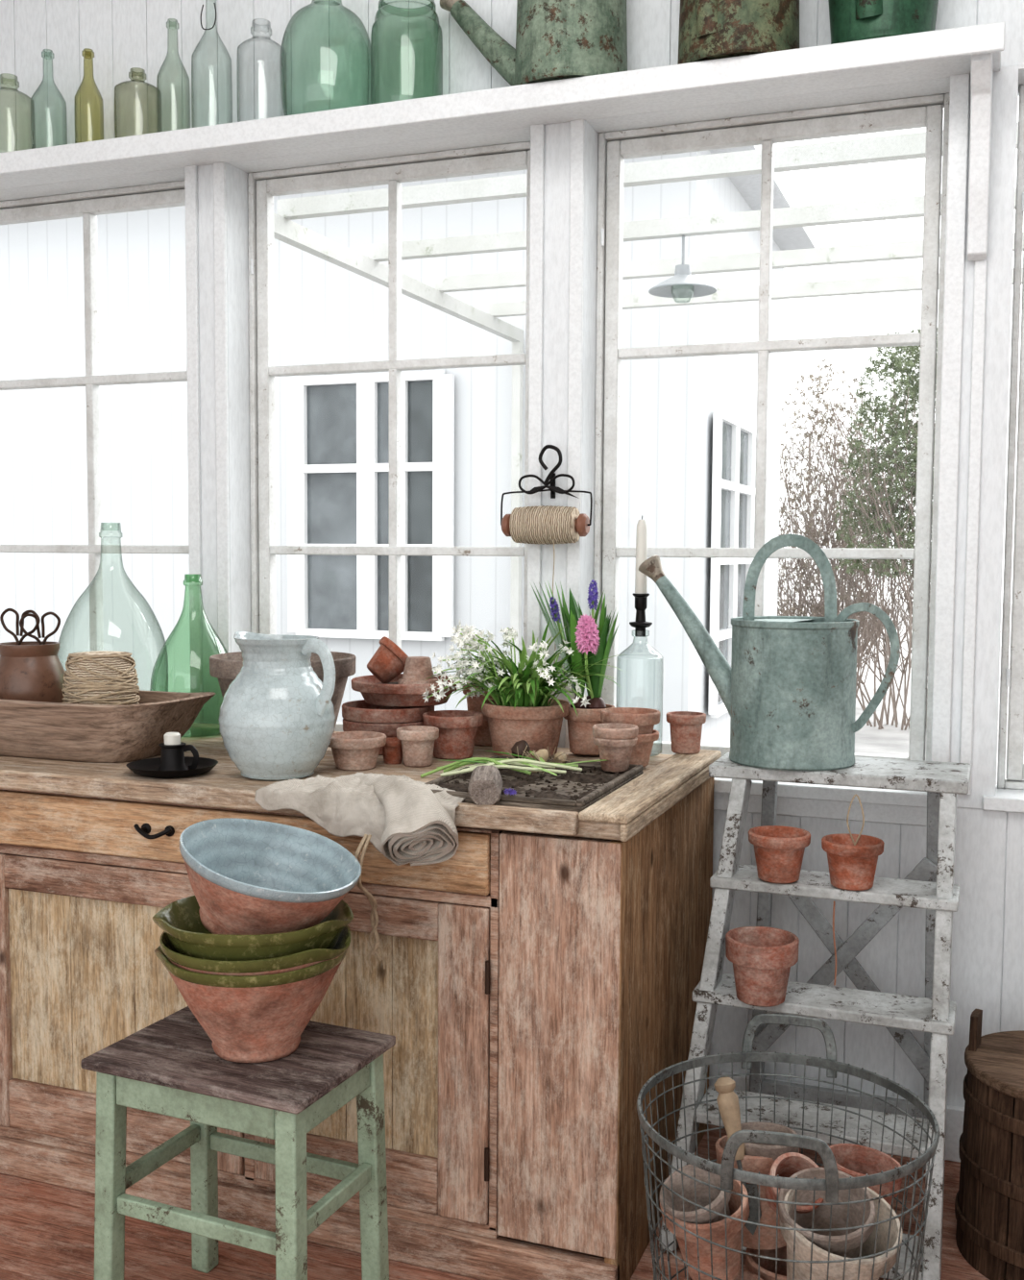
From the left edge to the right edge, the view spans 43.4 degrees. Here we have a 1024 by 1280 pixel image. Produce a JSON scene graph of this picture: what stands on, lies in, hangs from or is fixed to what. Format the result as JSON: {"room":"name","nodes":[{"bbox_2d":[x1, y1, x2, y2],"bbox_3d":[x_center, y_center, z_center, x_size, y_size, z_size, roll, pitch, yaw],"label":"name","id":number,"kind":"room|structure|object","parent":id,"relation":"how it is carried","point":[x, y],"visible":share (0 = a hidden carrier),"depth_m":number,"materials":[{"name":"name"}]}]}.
{"room":"potting shed","nodes":[
{"label":"potting shed","id":0,"kind":"room"},
{"bbox_2d":[0,1124,989,1279],"bbox_3d":[-0.524,1.307,0.703,5.800,0.030,5.278,2,4,21],"label":"floor","id":1,"kind":"structure","parent":0,"point":[47,1230],"depth_m":2.47,"materials":[{"name":"wood"}]},
{"bbox_2d":[81,1006,395,1279],"bbox_3d":[-0.459,0.940,2.198,0.424,0.501,0.311,2,4,24],"label":"stool","id":2,"kind":"object","parent":1,"relation":"on","point":[170,1067],"visible":0.95,"depth_m":2.13,"materials":[{"name":"green paint"}]},
{"bbox_2d":[154,945,347,1062],"bbox_3d":[-0.436,0.601,2.172,0.316,0.180,0.308,2,4,21],"label":"clay bowl","id":3,"kind":"object","parent":2,"relation":"on","point":[248,1019],"visible":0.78,"depth_m":2.07,"materials":[{"name":"ceramic"}]},
{"bbox_2d":[159,925,350,976],"bbox_3d":[-0.424,0.577,2.166,0.328,0.181,0.312,2,4,21],"label":"clay bowl","id":4,"kind":"object","parent":3,"relation":"in","point":[310,957],"visible":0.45,"depth_m":2.03,"materials":[{"name":"ceramic"}]},
{"bbox_2d":[152,895,353,960],"bbox_3d":[-0.430,0.540,2.166,0.322,0.178,0.306,2,4,21],"label":"clay bowl","id":5,"kind":"object","parent":4,"relation":"on","point":[180,920],"visible":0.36,"depth_m":2.05,"materials":[{"name":"green ceramic"}]},
{"bbox_2d":[178,817,361,935],"bbox_3d":[-0.403,0.411,2.152,0.295,0.190,0.304,3,4,29],"label":"bowl","id":6,"kind":"object","parent":5,"relation":"on","point":[247,876],"visible":0.91,"depth_m":2.21,"materials":[{"name":"ceramic"}]},
{"bbox_2d":[0,777,714,1279],"bbox_3d":[-0.591,0.718,2.952,1.950,0.838,0.809,2,4,21],"label":"base cabinet","id":7,"kind":"object","parent":1,"relation":"on","point":[530,987],"visible":0.68,"depth_m":2.42,"materials":[{"name":"brown wood"}]},
{"bbox_2d":[0,722,721,841],"bbox_3d":[-0.585,0.273,2.926,1.975,0.050,0.799,2,4,21],"label":"countertop","id":8,"kind":"structure","parent":7,"relation":"on","point":[667,779],"depth_m":2.57,"materials":[{"name":"brown wood"}]},
{"bbox_2d":[0,689,215,763],"bbox_3d":[-1.038,0.183,2.942,0.736,0.141,0.296,2,4,21],"label":"trough","id":9,"kind":"object","parent":8,"relation":"on","point":[79,732],"visible":0.85,"depth_m":2.78,"materials":[{"name":"brown wood"}]},
{"bbox_2d":[0,640,65,702],"bbox_3d":[-1.113,0.118,2.966,0.166,0.222,0.166,2,4,21],"label":"jar","id":10,"kind":"object","parent":9,"relation":"in","point":[32,671],"visible":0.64,"depth_m":2.90,"materials":[{"name":"ceramic"}]},
{"bbox_2d":[0,608,40,644],"bbox_3d":[-1.130,0.021,2.956,0.095,0.188,0.007,1,4,6],"label":"scissors","id":11,"kind":"object","parent":10,"relation":"in","point":[18,642],"visible":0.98,"depth_m":2.95,"materials":[{"name":"brown metal"}]},
{"bbox_2d":[19,611,60,644],"bbox_3d":[-1.087,0.024,2.963,0.090,0.179,0.007,-1,4,-19],"label":"scissors","id":12,"kind":"object","parent":10,"relation":"in","point":[23,617],"visible":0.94,"depth_m":2.96,"materials":[{"name":"brown metal"}]},
{"bbox_2d":[61,650,140,705],"bbox_3d":[-0.926,0.131,2.895,0.168,0.208,0.169,-2,4,-28],"label":"twine ball","id":13,"kind":"object","parent":9,"relation":"in","point":[107,677],"visible":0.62,"depth_m":2.83,"materials":[{"name":"fabric"}]},
{"bbox_2d":[57,522,168,691],"bbox_3d":[-1.045,-0.040,3.358,0.280,0.530,0.280,2,4,21],"label":"demijohn","id":14,"kind":"object","parent":8,"relation":"on","point":[102,523],"visible":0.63,"depth_m":3.36,"materials":[{"name":"clear glass"}]},
{"bbox_2d":[125,732,218,778],"bbox_3d":[-0.702,0.233,2.656,0.184,0.084,0.184,2,4,21],"label":"chamberstick","id":15,"kind":"object","parent":8,"relation":"on","point":[172,763],"visible":1,"depth_m":2.64,"materials":[{"name":"black metal"}]},
{"bbox_2d":[163,732,180,744],"bbox_3d":[-0.702,0.213,2.655,0.034,0.044,0.034,2,4,21],"label":"candle","id":16,"kind":"object","parent":15,"relation":"on","point":[170,738],"depth_m":2.64,"materials":[{"name":"wax"}]},
{"bbox_2d":[157,741,198,770],"bbox_3d":[-0.684,0.242,2.650,0.098,0.057,0.060,2,4,21],"label":"candle holder","id":17,"kind":"object","parent":15,"relation":"on","point":[172,753],"depth_m":2.64,"materials":[{"name":"black metal"}]},
{"bbox_2d":[149,574,227,737],"bbox_3d":[-0.800,0.035,3.233,0.215,0.400,0.215,2,4,21],"label":"demijohn","id":18,"kind":"object","parent":8,"relation":"on","point":[191,732],"visible":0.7,"depth_m":3.22,"materials":[{"name":"green glass"}]},
{"bbox_2d":[218,631,335,781],"bbox_3d":[-0.481,0.132,2.632,0.236,0.292,0.236,-1,4,-15],"label":"pitcher","id":19,"kind":"object","parent":8,"relation":"on","point":[277,718],"visible":1,"depth_m":2.55,"materials":[{"name":"ceramic"}]},
{"bbox_2d":[209,651,356,732],"bbox_3d":[-0.551,0.142,3.102,0.348,0.208,0.348,2,4,21],"label":"flowerpot","id":20,"kind":"object","parent":8,"relation":"on","point":[225,667],"visible":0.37,"depth_m":3.03,"materials":[{"name":"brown ceramic"}]},
{"bbox_2d":[328,731,386,770],"bbox_3d":[-0.333,0.237,2.736,0.130,0.070,0.130,2,4,21],"label":"flowerpot","id":21,"kind":"object","parent":8,"relation":"on","point":[352,750],"visible":0.95,"depth_m":2.70,"materials":[{"name":"ceramic"}]},
{"bbox_2d":[254,771,466,972],"bbox_3d":[-0.252,0.425,2.413,0.465,0.361,0.260,4,5,41],"label":"linen towel","id":22,"kind":"object","parent":8,"relation":"on","point":[401,816],"visible":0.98,"depth_m":2.34,"materials":[{"name":"fabric"}]},
{"bbox_2d":[343,718,423,755],"bbox_3d":[-0.287,0.218,2.980,0.210,0.075,0.210,2,4,21],"label":"flowerpot","id":23,"kind":"object","parent":8,"relation":"on","point":[389,729],"visible":0.25,"depth_m":2.88,"materials":[{"name":"red ceramic"}]},
{"bbox_2d":[342,699,434,723],"bbox_3d":[-0.287,0.187,2.978,0.214,0.078,0.214,2,4,21],"label":"flowerpot","id":24,"kind":"object","parent":23,"relation":"in","point":[358,711],"visible":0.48,"depth_m":2.89,"materials":[{"name":"red ceramic"}]},
{"bbox_2d":[351,673,456,707],"bbox_3d":[-0.246,0.119,2.995,0.256,0.056,0.256,2,4,21],"label":"pot","id":25,"kind":"object","parent":24,"relation":"on","point":[374,692],"visible":0.71,"depth_m":2.90,"materials":[{"name":"red ceramic"}]},
{"bbox_2d":[367,636,408,684],"bbox_3d":[-0.285,0.047,3.038,0.112,0.112,0.102,1,4,4],"label":"flowerpot","id":26,"kind":"object","parent":25,"relation":"in","point":[388,661],"visible":0.84,"depth_m":3.00,"materials":[{"name":"orange ceramic"}]},
{"bbox_2d":[397,656,438,684],"bbox_3d":[-0.217,0.073,2.981,0.094,0.066,0.094,2,4,21],"label":"flowerpot","id":27,"kind":"object","parent":25,"relation":"in","point":[417,670],"visible":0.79,"depth_m":2.95,"materials":[{"name":"ceramic"}]},
{"bbox_2d":[382,737,402,764],"bbox_3d":[-0.260,0.242,2.800,0.064,0.052,0.064,2,4,21],"label":"flowerpot","id":28,"kind":"object","parent":8,"relation":"on","point":[392,751],"visible":0.73,"depth_m":2.78,"materials":[{"name":"orange ceramic"}]},
{"bbox_2d":[396,725,439,767],"bbox_3d":[-0.203,0.231,2.772,0.092,0.080,0.092,2,4,21],"label":"flowerpot","id":29,"kind":"object","parent":8,"relation":"on","point":[417,741],"visible":1,"depth_m":2.74,"materials":[{"name":"ceramic"}]},
{"bbox_2d":[422,710,483,760],"bbox_3d":[-0.133,0.214,2.889,0.136,0.098,0.136,2,4,21],"label":"flowerpot","id":30,"kind":"object","parent":8,"relation":"on","point":[457,728],"visible":0.98,"depth_m":2.85,"materials":[{"name":"red ceramic"}]},
{"bbox_2d":[463,682,492,746],"bbox_3d":[-0.059,0.175,3.083,0.120,0.150,0.120,2,4,21],"label":"flowerpot","id":31,"kind":"object","parent":8,"relation":"on","point":[483,738],"visible":0.21,"depth_m":3.04,"materials":[{"name":"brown ceramic"}]},
{"bbox_2d":[422,618,624,758],"bbox_3d":[-0.006,0.106,2.878,0.471,0.316,0.343,3,5,31],"label":"flowers","id":32,"kind":"object","parent":8,"relation":"on","point":[521,707],"visible":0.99,"depth_m":2.86,"materials":[{"name":"green plant"}]},
{"bbox_2d":[424,755,643,812],"bbox_3d":[0.043,0.281,2.550,0.335,0.025,0.425,2,4,21],"label":"tray","id":33,"kind":"object","parent":8,"relation":"on","point":[573,790],"visible":0.72,"depth_m":2.50,"materials":[{"name":"black wood"}]},
{"bbox_2d":[420,757,509,777],"bbox_3d":[-0.078,0.261,2.664,0.235,0.034,0.022,-1,4,-20],"label":"stem","id":34,"kind":"object","parent":33,"relation":"on","point":[471,758],"visible":0.48,"depth_m":2.65,"materials":[{"name":"green plant"}]},
{"bbox_2d":[467,765,502,805],"bbox_3d":[-0.049,0.272,2.381,0.060,0.060,0.145,0,4,1],"label":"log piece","id":35,"kind":"object","parent":33,"relation":"on","point":[485,785],"visible":1,"depth_m":2.31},
{"bbox_2d":[443,757,531,774],"bbox_3d":[-0.050,0.261,2.618,0.218,0.041,0.027,3,5,38],"label":"stem","id":36,"kind":"object","parent":33,"relation":"on","point":[491,760],"visible":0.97,"depth_m":2.63,"materials":[{"name":"green plant"}]},
{"bbox_2d":[443,761,555,773],"bbox_3d":[-0.027,0.264,2.641,0.232,0.031,0.026,1,4,7],"label":"stem","id":37,"kind":"object","parent":33,"relation":"on","point":[515,763],"visible":0.48,"depth_m":2.63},
{"bbox_2d":[440,764,566,776],"bbox_3d":[-0.017,0.260,2.556,0.252,0.020,0.026,0,4,-5],"label":"stem","id":38,"kind":"object","parent":33,"relation":"on","point":[497,766],"visible":0.87,"depth_m":2.55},
{"bbox_2d":[501,739,529,759],"bbox_3d":[0.013,0.240,2.755,0.072,0.053,0.074,3,5,38],"label":"bulb","id":39,"kind":"object","parent":33,"relation":"on","point":[522,745],"visible":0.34,"depth_m":2.74,"materials":[{"name":"plant"}]},
{"bbox_2d":[463,758,582,771],"bbox_3d":[0.020,0.254,2.595,0.243,0.027,0.027,0,4,-1],"label":"stem","id":40,"kind":"object","parent":33,"relation":"on","point":[515,759],"visible":0.87,"depth_m":2.59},
{"bbox_2d":[547,746,568,763],"bbox_3d":[0.096,0.257,2.723,0.073,0.067,0.045,2,4,25],"label":"bulb","id":41,"kind":"object","parent":33,"relation":"on","point":[559,757],"visible":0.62,"depth_m":2.72,"materials":[{"name":"plant"}]},
{"bbox_2d":[593,736,638,772],"bbox_3d":[0.214,0.235,2.665,0.092,0.070,0.092,2,4,21],"label":"flowerpot","id":42,"kind":"object","parent":33,"relation":"on","point":[618,751],"visible":0.85,"depth_m":2.64,"materials":[{"name":"ceramic"}]},
{"bbox_2d":[592,723,639,738],"bbox_3d":[0.214,0.209,2.663,0.096,0.062,0.096,2,4,21],"label":"flowerpot","id":43,"kind":"object","parent":42,"relation":"in","point":[600,730],"visible":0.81,"depth_m":2.63,"materials":[{"name":"ceramic"}]},
{"bbox_2d":[531,579,618,755],"bbox_3d":[0.143,0.061,2.936,0.200,0.400,0.151,0,4,-2],"label":"hyacinth","id":44,"kind":"object","parent":8,"relation":"on","point":[587,640],"visible":0.88,"depth_m":2.92,"materials":[{"name":"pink plant"}]},
{"bbox_2d":[564,703,615,755],"bbox_3d":[0.178,0.206,2.963,0.120,0.108,0.120,2,4,21],"label":"pot","id":45,"kind":"object","parent":8,"relation":"on","point":[579,726],"depth_m":2.92,"materials":[{"name":"brown ceramic"}]},
{"bbox_2d":[616,515,664,756],"bbox_3d":[0.294,-0.011,2.937,0.106,0.545,0.106,2,4,21],"label":"bottle","id":46,"kind":"object","parent":8,"relation":"on","point":[641,595],"visible":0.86,"depth_m":2.92,"materials":[{"name":"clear glass"}]},
{"bbox_2d":[629,592,652,637],"bbox_3d":[0.294,-0.057,2.934,0.052,0.098,0.052,2,4,21],"label":"candle holder","id":47,"kind":"object","parent":46,"relation":"on","point":[640,625],"depth_m":2.92,"materials":[{"name":"black metal"}]},
{"bbox_2d":[635,519,647,597],"bbox_3d":[0.295,-0.181,2.925,0.028,0.186,0.028,2,4,21],"label":"candle","id":48,"kind":"object","parent":46,"relation":"on","point":[641,579],"depth_m":2.92,"materials":[{"name":"wax"}]},
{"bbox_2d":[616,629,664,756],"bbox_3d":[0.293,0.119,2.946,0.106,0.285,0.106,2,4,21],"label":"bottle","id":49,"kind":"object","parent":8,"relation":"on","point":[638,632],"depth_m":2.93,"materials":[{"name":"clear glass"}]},
{"bbox_2d":[629,729,659,766],"bbox_3d":[0.256,0.235,2.791,0.126,0.075,0.126,2,4,21],"label":"flowerpot","id":50,"kind":"object","parent":8,"relation":"on","point":[641,752],"visible":0.34,"depth_m":2.75,"materials":[{"name":"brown ceramic"}]},
{"bbox_2d":[600,707,661,734],"bbox_3d":[0.256,0.194,2.788,0.130,0.082,0.130,2,4,21],"label":"flowerpot","id":51,"kind":"object","parent":50,"relation":"on","point":[646,719],"visible":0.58,"depth_m":2.74,"materials":[{"name":"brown ceramic"}]},
{"bbox_2d":[666,711,706,754],"bbox_3d":[0.394,0.210,2.913,0.090,0.088,0.090,2,4,21],"label":"flowerpot","id":52,"kind":"object","parent":8,"relation":"on","point":[686,726],"visible":1,"depth_m":2.88,"materials":[{"name":"red ceramic"}]},
{"bbox_2d":[637,1013,939,1279],"bbox_3d":[0.436,0.943,2.072,0.468,0.519,0.494,2,4,21],"label":"wire basket","id":53,"kind":"object","parent":1,"relation":"on","point":[832,1183],"visible":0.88,"depth_m":1.97,"materials":[{"name":"metal"}]},
{"bbox_2d":[660,1179,749,1279],"bbox_3d":[0.306,0.946,2.046,0.141,0.156,0.140,-2,5,-34],"label":"flowerpot","id":54,"kind":"object","parent":53,"relation":"in","point":[733,1227],"visible":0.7,"depth_m":2.01,"materials":[{"name":"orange ceramic"}]},
{"bbox_2d":[659,1164,731,1224],"bbox_3d":[0.294,0.912,2.044,0.120,0.131,0.114,1,4,7],"label":"flowerpot","id":55,"kind":"object","parent":54,"relation":"in","point":[702,1191],"visible":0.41,"depth_m":2.07,"materials":[{"name":"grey ceramic"}]},
{"bbox_2d":[684,1268,763,1279],"bbox_3d":[0.344,1.115,2.065,0.144,0.150,0.144,2,4,21],"label":"flowerpot","id":56,"kind":"object","parent":53,"relation":"in","point":[748,1275],"visible":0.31,"depth_m":2.11,"materials":[{"name":"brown ceramic"}]},
{"bbox_2d":[713,1077,762,1234],"bbox_3d":[0.374,0.856,2.139,0.036,0.245,0.094,-3,5,-39],"label":"trowel","id":57,"kind":"object","parent":53,"relation":"in","point":[727,1099],"visible":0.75,"depth_m":2.13,"materials":[{"name":"brown wood"}]},
{"bbox_2d":[715,1134,799,1250],"bbox_3d":[0.418,0.935,2.194,0.142,0.175,0.141,4,5,39],"label":"flowerpot","id":58,"kind":"object","parent":53,"relation":"in","point":[753,1164],"visible":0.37,"depth_m":2.13,"materials":[{"name":"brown ceramic"}]},
{"bbox_2d":[740,1121,798,1160],"bbox_3d":[0.427,0.891,2.182,0.116,0.117,0.116,3,5,39],"label":"flowerpot","id":59,"kind":"object","parent":58,"relation":"in","point":[774,1151],"visible":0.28,"depth_m":2.13,"materials":[{"name":"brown ceramic"}]},
{"bbox_2d":[745,1245,787,1279],"bbox_3d":[0.466,1.109,2.166,0.144,0.150,0.144,2,4,21],"label":"flowerpot","id":60,"kind":"object","parent":53,"relation":"in","point":[767,1266],"visible":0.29,"depth_m":2.21,"materials":[{"name":"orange ceramic"}]},
{"bbox_2d":[765,1152,823,1214],"bbox_3d":[0.452,0.873,2.047,0.091,0.103,0.103,1,4,4],"label":"flowerpot","id":61,"kind":"object","parent":53,"relation":"in","point":[789,1164],"visible":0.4,"depth_m":2.05,"materials":[{"name":"red ceramic"}]},
{"bbox_2d":[779,1186,903,1279],"bbox_3d":[0.498,0.945,1.958,0.181,0.192,0.181,-4,5,-45],"label":"flowerpot","id":62,"kind":"object","parent":53,"relation":"in","point":[803,1245],"visible":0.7,"depth_m":1.91,"materials":[{"name":"ceramic"}]},
{"bbox_2d":[778,1167,875,1258],"bbox_3d":[0.478,0.905,1.959,0.144,0.149,0.144,-2,5,-34],"label":"flowerpot","id":63,"kind":"object","parent":62,"relation":"in","point":[822,1219],"visible":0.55,"depth_m":1.99,"materials":[{"name":"grey ceramic"}]},
{"bbox_2d":[822,1143,902,1206],"bbox_3d":[0.581,0.940,2.135,0.130,0.172,0.129,-3,5,-42],"label":"flowerpot","id":64,"kind":"object","parent":53,"relation":"in","point":[854,1160],"visible":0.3,"depth_m":2.17,"materials":[{"name":"red ceramic"}]},
{"bbox_2d":[659,750,971,1279],"bbox_3d":[0.631,0.722,2.609,0.531,0.916,0.577,2,4,21],"label":"stepladder","id":65,"kind":"object","parent":1,"relation":"on","point":[930,886],"visible":0.64,"depth_m":2.54,"materials":[{"name":"paint"}]},
{"bbox_2d":[725,926,799,1007],"bbox_3d":[0.485,0.637,2.500,0.140,0.125,0.140,2,4,21],"label":"flowerpot","id":66,"kind":"object","parent":65,"relation":"on","point":[762,958],"visible":1,"depth_m":2.46,"materials":[{"name":"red ceramic"}]},
{"bbox_2d":[639,533,900,770],"bbox_3d":[0.532,0.014,2.735,0.584,0.478,0.263,3,5,33],"label":"watering can","id":67,"kind":"object","parent":65,"relation":"on","point":[788,690],"visible":1,"depth_m":2.60,"materials":[{"name":"metal"}]},
{"bbox_2d":[748,825,811,884],"bbox_3d":[0.536,0.432,2.579,0.124,0.096,0.124,2,4,21],"label":"flowerpot","id":68,"kind":"object","parent":65,"relation":"on","point":[778,849],"visible":1,"depth_m":2.54,"materials":[{"name":"orange ceramic"}]},
{"bbox_2d":[833,900,836,984],"bbox_3d":[0.642,0.604,2.555,0.007,0.185,0.053,2,4,21],"label":"cord","id":69,"kind":"object","parent":65,"relation":"hanging from","point":[834,900],"visible":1,"depth_m":2.55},
{"bbox_2d":[821,833,885,890],"bbox_3d":[0.669,0.439,2.529,0.120,0.092,0.120,2,4,21],"label":"flowerpot","id":70,"kind":"object","parent":65,"relation":"on","point":[851,867],"visible":1,"depth_m":2.49,"materials":[{"name":"orange ceramic"}]},
{"bbox_2d":[846,793,864,845],"bbox_3d":[0.686,0.359,2.566,0.035,0.104,0.003,2,4,21],"label":"string","id":71,"kind":"object","parent":65,"relation":"hanging from","point":[854,796],"visible":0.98,"depth_m":2.56,"materials":[{"name":"fabric"}]},
{"bbox_2d":[955,1009,1023,1279],"bbox_3d":[1.042,0.959,2.454,0.361,0.446,0.361,2,4,21],"label":"wooden barrel","id":72,"kind":"object","parent":1,"relation":"on","point":[990,1202],"visible":1,"depth_m":2.39,"materials":[{"name":"brown wood"}]},
{"bbox_2d":[0,0,1023,1107],"bbox_3d":[0.436,-0.416,3.058,5.829,3.500,0.174,2,4,21],"label":"wall","id":73,"kind":"structure","parent":0,"point":[327,47],"depth_m":3.08,"materials":[{"name":"white wood"}]},
{"bbox_2d":[0,180,189,651],"bbox_3d":[-1.215,-0.507,3.717,0.840,1.532,0.063,2,4,21],"label":"window","id":74,"kind":"structure","parent":73,"relation":"in","point":[87,205],"depth_m":3.69,"materials":[{"name":"paint"}]},
{"bbox_2d":[247,141,530,731],"bbox_3d":[-0.311,-0.479,3.376,0.848,1.532,0.063,2,4,21],"label":"window","id":75,"kind":"structure","parent":73,"relation":"in","point":[262,186],"depth_m":3.39,"materials":[{"name":"paint"}]},
{"bbox_2d":[0,21,1006,261],"bbox_3d":[-0.657,-1.053,3.226,3.528,0.413,0.207,2,4,21],"label":"wall shelf","id":76,"kind":"object","parent":73,"relation":"attached to","point":[975,50],"visible":1,"depth_m":2.86,"materials":[{"name":"white paint"}]},
{"bbox_2d":[74,48,103,143],"bbox_3d":[-1.110,-1.409,3.373,0.073,0.270,0.073,-3,5,-44],"label":"bottle","id":77,"kind":"object","parent":76,"relation":"on","point":[85,48],"visible":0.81,"depth_m":3.36,"materials":[{"name":"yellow glass"}]},
{"bbox_2d":[114,70,162,138],"bbox_3d":[-0.966,-1.369,3.321,0.118,0.200,0.118,2,4,21],"label":"bottle","id":78,"kind":"object","parent":76,"relation":"on","point":[137,81],"visible":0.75,"depth_m":3.30,"materials":[{"name":"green glass"}]},
{"bbox_2d":[191,0,232,123],"bbox_3d":[-0.756,-1.447,3.236,0.101,0.371,0.101,2,4,21],"label":"bottle","id":79,"kind":"object","parent":76,"relation":"on","point":[206,0],"visible":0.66,"depth_m":3.22,"materials":[{"name":"clear glass"}]},
{"bbox_2d":[279,0,371,115],"bbox_3d":[-0.448,-1.420,3.110,0.225,0.335,0.225,2,4,21],"label":"bottle","id":80,"kind":"object","parent":76,"relation":"on","point":[339,4],"visible":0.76,"depth_m":3.07,"materials":[{"name":"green glass"}]},
{"bbox_2d":[370,0,443,103],"bbox_3d":[-0.249,-1.383,3.048,0.171,0.272,0.171,2,4,21],"label":"bottle","id":81,"kind":"object","parent":76,"relation":"on","point":[432,4],"visible":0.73,"depth_m":3.02,"materials":[{"name":"green glass"}]},
{"bbox_2d":[440,0,627,85],"bbox_3d":[0.041,-1.463,2.954,0.475,0.448,0.260,2,4,29],"label":"watering can","id":82,"kind":"object","parent":76,"relation":"on","point":[556,39],"visible":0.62,"depth_m":2.81,"materials":[{"name":"green metal"}]},
{"bbox_2d":[677,0,799,64],"bbox_3d":[0.489,-1.436,2.752,0.264,0.428,0.297,1,4,4],"label":"watering can","id":83,"kind":"object","parent":76,"relation":"on","point":[708,29],"visible":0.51,"depth_m":2.67,"materials":[{"name":"metal"}]},
{"bbox_2d":[828,0,938,44],"bbox_3d":[0.772,-1.411,2.638,0.242,0.398,0.291,0,4,-1],"label":"bucket","id":84,"kind":"object","parent":76,"relation":"on","point":[850,20],"visible":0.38,"depth_m":2.58,"materials":[{"name":"green metal"}]},
{"bbox_2d":[0,64,1023,201],"bbox_3d":[0.428,-1.221,3.009,5.800,0.008,0.171,2,4,21],"label":"trim","id":85,"kind":"structure","parent":73,"relation":"attached to","point":[940,86],"depth_m":3.13,"materials":[{"name":"white paint"}]},
{"bbox_2d":[500,472,592,663],"bbox_3d":[0.081,-0.172,3.063,0.230,0.467,0.106,2,4,21],"label":"holder","id":86,"kind":"object","parent":73,"relation":"attached to","point":[539,525],"visible":0.94,"depth_m":3.02,"materials":[{"name":"fabric"}]},
{"bbox_2d":[518,444,579,498],"bbox_3d":[0.087,-0.398,3.044,0.153,0.127,0.009,2,4,21],"label":"hook","id":87,"kind":"object","parent":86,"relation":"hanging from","point":[546,482],"visible":1,"depth_m":3.04,"materials":[{"name":"black metal"}]},
{"bbox_2d":[184,73,1023,826],"bbox_3d":[0.109,-0.423,3.152,3.750,1.607,0.190,2,4,21],"label":"trim","id":88,"kind":"structure","parent":73,"relation":"attached to","point":[801,800],"depth_m":2.96,"materials":[{"name":"white paint"}]},
{"bbox_2d":[593,93,950,761],"bbox_3d":[0.590,-0.450,3.035,0.810,1.532,0.063,2,4,21],"label":"window","id":89,"kind":"structure","parent":73,"relation":"in","point":[922,111],"depth_m":2.99,"materials":[{"name":"paint"}]},
{"bbox_2d":[720,1071,964,1162],"bbox_3d":[1.792,1.121,2.544,2.780,0.120,0.020,2,4,21],"label":"baseboard","id":90,"kind":"structure","parent":73,"relation":"attached to","point":[954,1114],"depth_m":2.84,"materials":[{"name":"white paint"}]},
{"bbox_2d":[997,84,1023,789],"bbox_3d":[1.482,-0.421,2.698,0.822,1.532,0.063,2,4,21],"label":"window","id":91,"kind":"structure","parent":73,"relation":"in","point":[1013,677],"depth_m":2.84,"materials":[{"name":"paint"}]},
{"label":"outside","id":92,"kind":"structure","parent":0,"visible":0},
{"bbox_2d":[777,598,1023,785],"bbox_3d":[3.491,-0.029,23.377,50.000,0.100,39.800,2,4,21],"label":"ground","id":93,"kind":"structure","parent":92,"point":[891,739],"depth_m":12.15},
{"bbox_2d":[273,212,523,666],"bbox_3d":[-0.516,-0.294,5.965,0.050,2.750,3.100,2,4,21],"label":"pergola frame","id":94,"kind":"object","parent":93,"relation":"on","point":[286,231],"visible":0.54,"depth_m":6.46,"materials":[{"name":"wood"}]},
{"bbox_2d":[277,122,1018,220],"bbox_3d":[0.896,-1.578,4.218,3.800,0.065,0.050,2,4,21],"label":"pergola beam","id":95,"kind":"structure","parent":94,"relation":"on","point":[907,146],"depth_m":4.34,"materials":[{"name":"wood"}]},
{"bbox_2d":[368,187,1016,261],"bbox_3d":[1.162,-1.624,4.918,3.800,0.065,0.050,2,4,21],"label":"pergola beam","id":96,"kind":"structure","parent":94,"relation":"on","point":[902,208],"depth_m":5.05,"materials":[{"name":"wood"}]},
{"bbox_2d":[648,235,716,302],"bbox_3d":[0.680,-1.474,5.111,0.270,0.264,0.270,2,4,21],"label":"lamp","id":97,"kind":"object","parent":96,"relation":"hanging from","point":[682,284],"visible":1,"depth_m":5.11,"materials":[{"name":"metal"}]},
{"bbox_2d":[434,232,1023,292],"bbox_3d":[1.411,-1.667,5.571,3.800,0.065,0.050,2,4,21],"label":"pergola beam","id":98,"kind":"structure","parent":94,"relation":"on","point":[914,249],"depth_m":5.71,"materials":[{"name":"wood"}]},
{"bbox_2d":[0,145,822,744],"bbox_3d":[-1.968,-1.129,9.624,7.850,3.900,3.700,2,4,21],"label":"house","id":99,"kind":"structure","parent":93,"relation":"on","point":[689,424],"depth_m":7.82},
{"bbox_2d":[777,358,907,697],"bbox_3d":[3.289,-1.037,12.605,2.077,3.383,1.907,0,4,-9],"label":"shrub","id":100,"kind":"object","parent":93,"relation":"on","point":[811,532],"visible":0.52,"depth_m":12.46,"materials":[{"name":"green plant"}]},
{"bbox_2d":[783,327,1011,730],"bbox_3d":[3.229,-0.956,11.024,2.412,3.438,1.653,0,4,-2],"label":"shrub","id":101,"kind":"object","parent":93,"relation":"on","point":[893,525],"visible":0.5,"depth_m":10.88,"materials":[{"name":"green plant"}]},
{"bbox_3d":[2.943,-0.184,4.657,0.050,2.750,3.100,2,4,21],"label":"pergola frame","id":102,"kind":"object","parent":93,"relation":"on","visible":0},
{"bbox_2d":[488,267,1023,317],"bbox_3d":[1.659,-1.710,6.224,3.800,0.065,0.050,2,4,21],"label":"pergola beam","id":103,"kind":"structure","parent":102,"relation":"on","point":[910,283],"depth_m":6.33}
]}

